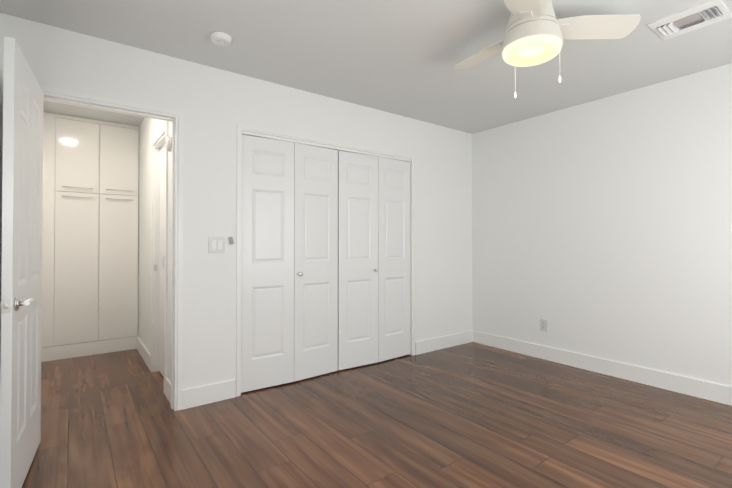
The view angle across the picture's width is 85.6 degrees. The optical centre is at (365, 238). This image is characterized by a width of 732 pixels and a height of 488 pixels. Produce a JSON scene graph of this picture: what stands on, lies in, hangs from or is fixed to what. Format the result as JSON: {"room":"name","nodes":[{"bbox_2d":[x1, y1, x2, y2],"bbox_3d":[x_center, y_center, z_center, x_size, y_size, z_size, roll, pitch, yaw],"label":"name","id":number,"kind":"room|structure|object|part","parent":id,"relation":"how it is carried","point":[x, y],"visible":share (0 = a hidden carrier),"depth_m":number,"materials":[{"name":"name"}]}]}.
{"room":"empty bedroom","nodes":[
{"label":"empty bedroom","id":0,"kind":"room"},
{"bbox_2d":[138,117,171,381],"bbox_3d":[-2.107,-0.024,3.917,0.120,2.440,2.604,0,-1,-37],"label":"wall","id":1,"kind":"structure","parent":0,"point":[149,128],"depth_m":3.80,"materials":[{"name":"white paint"}]},
{"bbox_2d":[137,337,149,369],"bbox_3d":[-2.227,1.131,3.954,0.014,0.130,0.898,0,-1,-37],"label":"baseboard","id":2,"kind":"structure","parent":1,"relation":"attached to","point":[145,354],"depth_m":3.91,"materials":[{"name":"white wood"}]},
{"bbox_2d":[150,121,167,393],"bbox_3d":[-1.690,0.145,3.343,0.134,2.090,0.720,0,-1,-37],"label":"door frame","id":3,"kind":"structure","parent":1,"relation":"attached to","point":[158,140],"depth_m":3.54,"materials":[{"name":"white wood"}]},
{"bbox_2d":[159,143,164,376],"bbox_3d":[-1.682,0.179,3.348,0.035,2.002,0.564,0,-1,-37],"label":"door","id":4,"kind":"structure","parent":1,"relation":"in","point":[161,267],"depth_m":3.46,"materials":[{"name":"white wood"}]},
{"bbox_2d":[165,136,171,151],"bbox_3d":[-1.483,-0.714,2.959,0.032,0.116,0.116,0,-1,-37],"label":"door chime","id":5,"kind":"object","parent":1,"relation":"attached to","point":[168,143],"visible":1,"depth_m":2.93,"materials":[{"name":"white plastic"}]},
{"bbox_2d":[0,13,471,389],"bbox_3d":[-0.433,-0.029,3.466,4.345,2.440,0.120,0,-1,-37],"label":"wall","id":6,"kind":"structure","parent":0,"point":[216,106],"depth_m":2.93,"materials":[{"name":"white paint"}]},
{"bbox_2d":[0,36,43,487],"bbox_3d":[-1.701,0.156,1.970,0.136,2.015,0.747,0,-1,-32],"label":"entry door","id":7,"kind":"structure","parent":6,"relation":"in","point":[21,299],"depth_m":1.81,"materials":[{"name":"painted wood"},{"name":"satin nickel"}]},
{"bbox_3d":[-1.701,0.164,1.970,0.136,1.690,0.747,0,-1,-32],"label":"handle","id":8,"kind":"part","parent":7,"relation":"part of","materials":[{"name":"silver metal"}]},
{"bbox_2d":[40,86,183,410],"bbox_3d":[-1.654,0.147,2.554,0.840,2.070,0.144,0,-1,-37],"label":"door frame","id":9,"kind":"structure","parent":6,"relation":"attached to","point":[175,117],"depth_m":2.73,"materials":[{"name":"white wood"}]},
{"bbox_2d":[182,379,235,409],"bbox_3d":[-1.129,1.120,2.851,0.370,0.130,0.014,0,-1,-37],"label":"baseboard","id":10,"kind":"structure","parent":6,"relation":"attached to","point":[225,390],"depth_m":2.84,"materials":[{"name":"white wood"}]},
{"bbox_2d":[208,237,224,252],"bbox_3d":[-1.091,0.045,2.891,0.116,0.116,0.014,0,-1,-37],"label":"switch plate","id":11,"kind":"object","parent":6,"relation":"attached to","point":[216,244],"visible":1,"depth_m":2.89,"materials":[{"name":"white plastic"}]},
{"bbox_2d":[228,237,233,244],"bbox_3d":[-1.009,0.014,2.954,0.040,0.060,0.012,0,-1,-37],"label":"light switch","id":12,"kind":"object","parent":6,"relation":"attached to","point":[230,240],"visible":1,"depth_m":2.95,"materials":[{"name":"grey plastic"}]},
{"bbox_2d":[241,135,409,392],"bbox_3d":[-0.242,0.192,3.538,1.766,1.976,0.089,0,-1,-37],"label":"bifold door","id":13,"kind":"structure","parent":6,"relation":"in","point":[325,260],"depth_m":3.42,"materials":[{"name":"white wood"}]},
{"bbox_2d":[236,124,414,396],"bbox_3d":[-0.272,0.166,3.578,1.844,2.052,0.130,0,-1,-37],"label":"trim","id":14,"kind":"structure","parent":6,"relation":"attached to","point":[258,132],"depth_m":3.31,"materials":[{"name":"white wood"}]},
{"bbox_2d":[415,330,472,354],"bbox_3d":[0.872,1.135,4.343,0.900,0.130,0.014,0,-1,-37],"label":"baseboard","id":15,"kind":"structure","parent":6,"relation":"attached to","point":[438,343],"depth_m":4.31,"materials":[{"name":"white wood"}]},
{"bbox_2d":[0,0,731,133],"bbox_3d":[-0.083,-1.304,3.009,4.345,0.100,6.500,0,-1,-37],"label":"ceiling","id":16,"kind":"structure","parent":0,"point":[401,57],"depth_m":2.61,"materials":[{"name":"white paint"}]},
{"bbox_2d":[210,31,231,45],"bbox_3d":[-0.904,-1.241,2.465,0.132,0.037,0.132,0,-1,-37],"label":"smoke detector","id":17,"kind":"object","parent":16,"relation":"attached to","point":[220,38],"visible":0.98,"depth_m":2.43,"materials":[{"name":"white plastic"}]},
{"bbox_2d":[454,0,640,97],"bbox_3d":[0.823,-1.040,2.194,0.998,0.445,0.943,0,-1,-37],"label":"fan","id":18,"kind":"object","parent":16,"relation":"hanging from","point":[537,32],"visible":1,"depth_m":2.08,"materials":[{"name":"white plastic"}]},
{"bbox_3d":[0.751,-1.141,2.431,0.198,0.046,0.479,0,-1,-37],"label":"blade","id":19,"kind":"part","parent":18,"relation":"part of","materials":[{"name":"white plastic"}]},
{"bbox_3d":[0.738,-1.147,1.867,0.470,0.046,0.286,0,-1,-37],"label":"blade","id":20,"kind":"part","parent":18,"relation":"part of","materials":[{"name":"white"}]},
{"bbox_3d":[1.219,-1.144,2.137,0.433,0.046,0.376,0,-1,-37],"label":"blade","id":21,"kind":"part","parent":18,"relation":"part of","materials":[{"name":"white"}]},
{"bbox_2d":[647,0,731,39],"bbox_3d":[1.863,-1.250,2.276,0.290,0.023,0.320,0,-1,-37],"label":"ceiling vent","id":22,"kind":"object","parent":16,"relation":"in","point":[704,14],"visible":1,"depth_m":2.25,"materials":[{"name":"white plastic"}]},
{"bbox_2d":[22,342,731,487],"bbox_3d":[-0.083,1.236,2.983,4.345,0.100,6.500,0,-1,-37],"label":"floor","id":23,"kind":"structure","parent":0,"point":[472,415],"depth_m":2.43,"materials":[{"name":"brown wood"}]},
{"bbox_2d":[41,112,138,361],"bbox_3d":[-3.034,-0.018,4.290,0.914,2.436,0.650,0,-1,-37],"label":"tall cabinet","id":24,"kind":"object","parent":23,"relation":"on","point":[90,238],"visible":1,"depth_m":4.06,"materials":[{"name":"white wood"}]},
{"bbox_2d":[472,63,731,386],"bbox_3d":[2.425,-0.032,3.166,0.120,2.440,3.776,0,-1,-37],"label":"wall","id":25,"kind":"structure","parent":0,"point":[602,228],"depth_m":3.41,"materials":[{"name":"white paint"}]},
{"bbox_2d":[540,319,546,331],"bbox_3d":[1.768,0.861,3.932,0.008,0.116,0.072,0,-1,-37],"label":"electrical outlet plate","id":26,"kind":"object","parent":25,"relation":"attached to","point":[543,324],"visible":1,"depth_m":3.93,"materials":[{"name":"white plastic"}]},
{"bbox_2d":[473,331,731,405],"bbox_3d":[2.326,1.123,3.174,0.014,0.130,3.626,0,-1,-37],"label":"baseboard","id":27,"kind":"structure","parent":25,"relation":"attached to","point":[702,389],"depth_m":3.39,"materials":[{"name":"white wood"}]}
]}

